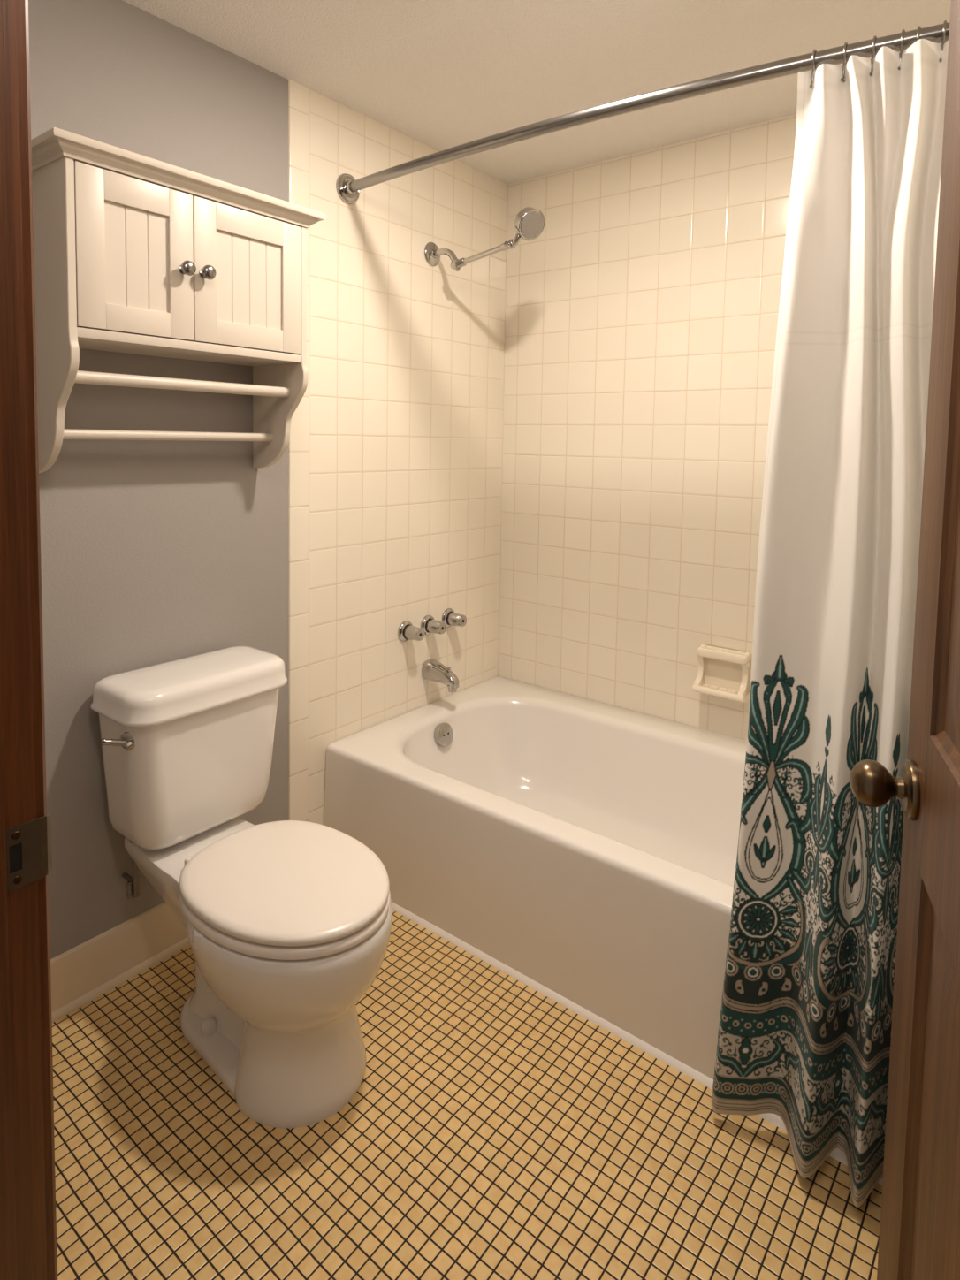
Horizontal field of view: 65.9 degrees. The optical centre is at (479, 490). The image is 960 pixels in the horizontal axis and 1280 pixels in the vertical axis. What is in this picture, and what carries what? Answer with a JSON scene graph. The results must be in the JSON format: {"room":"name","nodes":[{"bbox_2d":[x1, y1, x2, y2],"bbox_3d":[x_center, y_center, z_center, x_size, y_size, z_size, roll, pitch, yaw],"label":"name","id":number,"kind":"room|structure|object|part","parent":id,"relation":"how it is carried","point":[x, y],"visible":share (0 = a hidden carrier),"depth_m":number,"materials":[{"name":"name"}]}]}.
{"room":"bathroom","nodes":[
{"label":"bathroom","id":0,"kind":"room"},
{"bbox_2d":[28,0,508,959],"bbox_3d":[-0.579,0.013,2.064,0.126,2.215,2.230,4,5,38],"label":"wall","id":1,"kind":"structure","parent":0,"point":[380,510],"depth_m":2.03,"materials":[{"name":"grey paint"}]},
{"bbox_2d":[50,901,190,1022],"bbox_3d":[-0.849,1.078,1.705,0.020,0.131,1.010,4,5,38],"label":"baseboard","id":2,"kind":"structure","parent":1,"relation":"attached to","point":[86,971],"depth_m":1.71,"materials":[{"name":"white wood"}]},
{"bbox_2d":[30,127,325,472],"bbox_3d":[-0.660,-0.353,1.644,0.230,0.626,0.617,4,5,38],"label":"upper cabinet","id":3,"kind":"object","parent":1,"relation":"attached to","point":[134,253],"visible":0.98,"depth_m":1.52,"materials":[{"name":"beige paint"}]},
{"bbox_3d":[-0.835,-0.328,1.441,0.206,0.598,0.016,4,5,38],"label":"panel","id":4,"kind":"part","parent":3,"relation":"part of","materials":[{"name":"beige paint"}]},
{"bbox_3d":[-0.686,-0.466,1.479,0.018,0.302,0.236,4,5,38],"label":"door","id":5,"kind":"part","parent":3,"relation":"part of","materials":[{"name":"beige paint"}]},
{"bbox_3d":[-0.688,-0.463,1.481,0.008,0.200,0.136,4,5,38],"label":"beadboard panel","id":6,"kind":"part","parent":3,"relation":"part of","materials":[{"name":"beige paint"}]},
{"bbox_3d":[-0.655,-0.647,1.624,0.230,0.036,0.617,4,5,38],"label":"crown","id":7,"kind":"part","parent":3,"relation":"part of","materials":[{"name":"beige paint"}]},
{"bbox_3d":[-0.609,-0.462,1.539,0.032,0.031,0.031,4,5,38],"label":"knob","id":8,"kind":"part","parent":3,"relation":"part of","materials":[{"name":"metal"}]},
{"bbox_3d":[-0.580,-0.464,1.576,0.032,0.031,0.031,4,5,38],"label":"knob","id":9,"kind":"part","parent":3,"relation":"part of","materials":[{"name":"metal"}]},
{"bbox_3d":[-0.525,-0.477,1.684,0.018,0.302,0.279,4,5,38],"label":"door","id":10,"kind":"part","parent":3,"relation":"part of","materials":[{"name":"beige paint"}]},
{"bbox_3d":[-0.527,-0.474,1.686,0.008,0.200,0.179,4,5,38],"label":"beadboard panel","id":11,"kind":"part","parent":3,"relation":"part of","materials":[{"name":"beige paint"}]},
{"bbox_3d":[-0.503,-0.351,1.864,0.206,0.598,0.016,4,5,38],"label":"panel","id":12,"kind":"part","parent":3,"relation":"part of","materials":[{"name":"beige paint"}]},
{"bbox_2d":[397,620,425,641],"bbox_3d":[-0.218,0.462,2.407,0.071,0.069,0.069,4,5,38],"label":"handle","id":13,"kind":"object","parent":1,"relation":"attached to","point":[407,631],"visible":1,"depth_m":2.40,"materials":[{"name":"silver metal"}]},
{"bbox_2d":[420,615,446,635],"bbox_3d":[-0.151,0.457,2.492,0.071,0.069,0.069,4,5,38],"label":"handle","id":14,"kind":"object","parent":1,"relation":"attached to","point":[429,624],"visible":0.99,"depth_m":2.48,"materials":[{"name":"silver metal"}]},
{"bbox_2d":[421,658,459,692],"bbox_3d":[-0.126,0.622,2.489,0.132,0.090,0.066,4,5,38],"label":"tub spout","id":15,"kind":"object","parent":1,"relation":"attached to","point":[432,669],"visible":1,"depth_m":2.47,"materials":[{"name":"silver metal"}]},
{"bbox_2d":[447,685,457,692],"bbox_3d":[-0.093,0.656,2.464,0.033,0.025,0.033,4,5,38],"label":"outlet","id":16,"kind":"object","parent":15,"relation":"attached to","point":[451,688],"depth_m":2.45,"materials":[{"name":"silver metal"}]},
{"bbox_2d":[441,608,466,627],"bbox_3d":[-0.085,0.448,2.576,0.071,0.069,0.069,4,5,38],"label":"handle","id":17,"kind":"object","parent":1,"relation":"attached to","point":[449,617],"visible":1,"depth_m":2.56,"materials":[{"name":"silver metal"}]},
{"bbox_2d":[424,206,545,271],"bbox_3d":[0.010,-0.771,2.304,0.421,0.152,0.094,4,5,38],"label":"shower fixture","id":18,"kind":"object","parent":1,"relation":"attached to","point":[529,222],"visible":1,"depth_m":2.22,"materials":[{"name":"silver metal"}]},
{"bbox_3d":[-0.112,-0.752,2.393,0.121,0.067,0.022,4,5,40],"label":"shower arm","id":19,"kind":"part","parent":18,"relation":"part of","materials":[{"name":"silver metal"}]},
{"bbox_2d":[335,22,949,204],"bbox_3d":[0.267,-0.825,1.658,1.620,0.084,0.116,4,5,35],"label":"shower rod","id":20,"kind":"object","parent":1,"relation":"attached to","point":[348,188],"visible":0.95,"depth_m":1.54,"materials":[{"name":"metal"}]},
{"bbox_2d":[809,49,816,88],"bbox_3d":[0.622,-0.784,1.380,0.008,0.070,0.041,4,5,35],"label":"curtain ring","id":21,"kind":"object","parent":20,"relation":"hanging from","point":[814,50],"visible":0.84,"depth_m":1.37,"materials":[{"name":"metal"}]},
{"bbox_2d":[711,38,948,1207],"bbox_3d":[0.658,0.197,1.287,0.382,1.938,0.261,4,5,38],"label":"shower curtain","id":22,"kind":"object","parent":20,"relation":"hanging from","point":[804,1034],"visible":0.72,"depth_m":1.30,"materials":[{"name":"fabric"}]},
{"bbox_2d":[840,42,847,82],"bbox_3d":[0.667,-0.781,1.354,0.008,0.070,0.041,4,5,35],"label":"curtain ring","id":23,"kind":"object","parent":20,"relation":"hanging from","point":[842,79],"visible":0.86,"depth_m":1.35,"materials":[{"name":"metal"}]},
{"bbox_2d":[869,35,876,76],"bbox_3d":[0.707,-0.779,1.331,0.008,0.070,0.041,4,5,35],"label":"curtain ring","id":24,"kind":"object","parent":20,"relation":"hanging from","point":[875,36],"visible":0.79,"depth_m":1.32,"materials":[{"name":"metal"}]},
{"bbox_2d":[897,29,905,70],"bbox_3d":[0.745,-0.777,1.310,0.008,0.070,0.041,4,5,35],"label":"curtain ring","id":25,"kind":"object","parent":20,"relation":"hanging from","point":[903,30],"visible":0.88,"depth_m":1.30,"materials":[{"name":"metal"}]},
{"bbox_2d":[916,25,921,40],"bbox_3d":[0.766,-0.776,1.298,0.008,0.070,0.041,4,5,35],"label":"curtain ring","id":26,"kind":"object","parent":20,"relation":"hanging from","point":[919,26],"visible":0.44,"depth_m":1.28,"materials":[{"name":"metal"}]},
{"bbox_2d":[938,20,946,62],"bbox_3d":[0.800,-0.774,1.280,0.008,0.070,0.041,4,5,35],"label":"curtain ring","id":27,"kind":"object","parent":20,"relation":"hanging from","point":[945,21],"visible":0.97,"depth_m":1.27,"materials":[{"name":"metal"}]},
{"bbox_2d":[52,909,882,1279],"bbox_3d":[0.035,1.224,1.337,2.120,0.080,2.720,4,5,38],"label":"floor","id":28,"kind":"structure","parent":0,"point":[491,1129],"depth_m":1.30,"materials":[{"name":"beige tile"}]},
{"bbox_2d":[90,646,392,1127],"bbox_3d":[-0.484,0.789,1.573,0.729,0.738,0.456,4,5,38],"label":"toilet","id":29,"kind":"object","parent":28,"relation":"on","point":[287,924],"visible":1,"depth_m":1.51,"materials":[{"name":"white ceramic"}]},
{"bbox_3d":[-0.745,0.523,1.540,0.040,0.038,0.073,4,5,38],"label":"flush lever","id":30,"kind":"part","parent":29,"relation":"part of","materials":[{"name":"silver metal"}]},
{"bbox_3d":[-0.792,0.902,1.675,0.012,0.036,0.012,3,4,23],"label":"valve handle","id":31,"kind":"part","parent":29,"relation":"part of","materials":[{"name":"metal"}]},
{"bbox_3d":[-0.657,0.440,1.717,0.221,0.068,0.405,4,5,38],"label":"tank lid","id":32,"kind":"part","parent":29,"relation":"part of","materials":[{"name":"white ceramic"}]},
{"bbox_3d":[-0.663,0.626,1.732,0.200,0.334,0.378,4,5,38],"label":"tank","id":33,"kind":"part","parent":29,"relation":"part of","materials":[{"name":"white ceramic"}]},
{"bbox_3d":[-0.384,0.774,1.489,0.447,0.024,0.358,4,5,38],"label":"lid","id":34,"kind":"part","parent":29,"relation":"part of","materials":[{"name":"white plastic"}]},
{"bbox_3d":[-0.382,0.800,1.489,0.445,0.019,0.362,4,5,38],"label":"seat","id":35,"kind":"part","parent":29,"relation":"part of","materials":[{"name":"white plastic"}]},
{"bbox_2d":[323,676,883,1185],"bbox_3d":[0.431,0.959,2.029,1.612,0.367,0.878,4,5,38],"label":"bathtub","id":36,"kind":"object","parent":28,"relation":"on","point":[583,850],"visible":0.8,"depth_m":1.93,"materials":[{"name":"white ceramic"}]},
{"bbox_3d":[-0.119,0.798,2.424,0.040,0.075,0.075,4,5,38],"label":"overflow plate","id":37,"kind":"part","parent":36,"relation":"part of","materials":[{"name":"silver metal"}]},
{"bbox_2d":[122,0,951,183],"bbox_3d":[0.226,-1.076,1.373,2.120,0.080,2.230,4,5,38],"label":"ceiling","id":38,"kind":"structure","parent":0,"point":[441,74],"depth_m":1.81,"materials":[{"name":"paint"}]},
{"bbox_2d":[498,114,796,740],"bbox_3d":[0.856,0.023,2.281,2.120,2.215,0.120,4,5,38],"label":"wall","id":39,"kind":"structure","parent":0,"point":[642,315],"depth_m":2.44,"materials":[{"name":"beige tile"}]},
{"bbox_2d":[692,643,751,702],"bbox_3d":[0.744,0.559,2.277,0.157,0.147,0.077,4,5,38],"label":"soap dish","id":40,"kind":"object","parent":39,"relation":"attached to","point":[724,673],"visible":1,"depth_m":2.28,"materials":[{"name":"beige ceramic"}]},
{"bbox_3d":[-0.445,0.114,0.620,2.120,2.215,0.116,4,5,38],"label":"wall","id":41,"kind":"structure","parent":0,"visible":0},
{"bbox_2d":[0,0,57,1279],"bbox_3d":[-0.451,0.170,0.635,0.071,2.100,0.137,4,5,38],"label":"door frame","id":42,"kind":"structure","parent":41,"relation":"attached to","point":[28,1251],"depth_m":0.66,"materials":[{"name":"brown wood"}]},
{"bbox_3d":[-0.406,0.325,0.669,0.009,0.057,0.044,3,4,25],"label":"strike plate","id":43,"kind":"part","parent":42,"relation":"part of","materials":[{"name":"brown metal"}]},
{"bbox_2d":[849,0,959,1279],"bbox_3d":[0.403,0.219,0.509,0.180,2.025,0.815,2,4,20],"label":"door","id":44,"kind":"structure","parent":41,"relation":"in","point":[919,1227],"depth_m":0.80,"materials":[{"name":"brown wood"}]},
{"bbox_3d":[0.467,0.345,0.872,0.058,0.053,0.053,2,4,20],"label":"knob","id":45,"kind":"part","parent":44,"relation":"part of","materials":[{"name":"gold metal"}]},
{"bbox_3d":[0.461,0.694,0.734,0.035,0.540,0.198,2,4,20],"label":"panel","id":46,"kind":"part","parent":44,"relation":"part of","materials":[{"name":"brown wood"}]},
{"bbox_3d":[0.473,-0.002,0.686,0.035,0.555,0.198,2,4,20],"label":"panel","id":47,"kind":"part","parent":44,"relation":"part of","materials":[{"name":"brown wood"}]}
]}

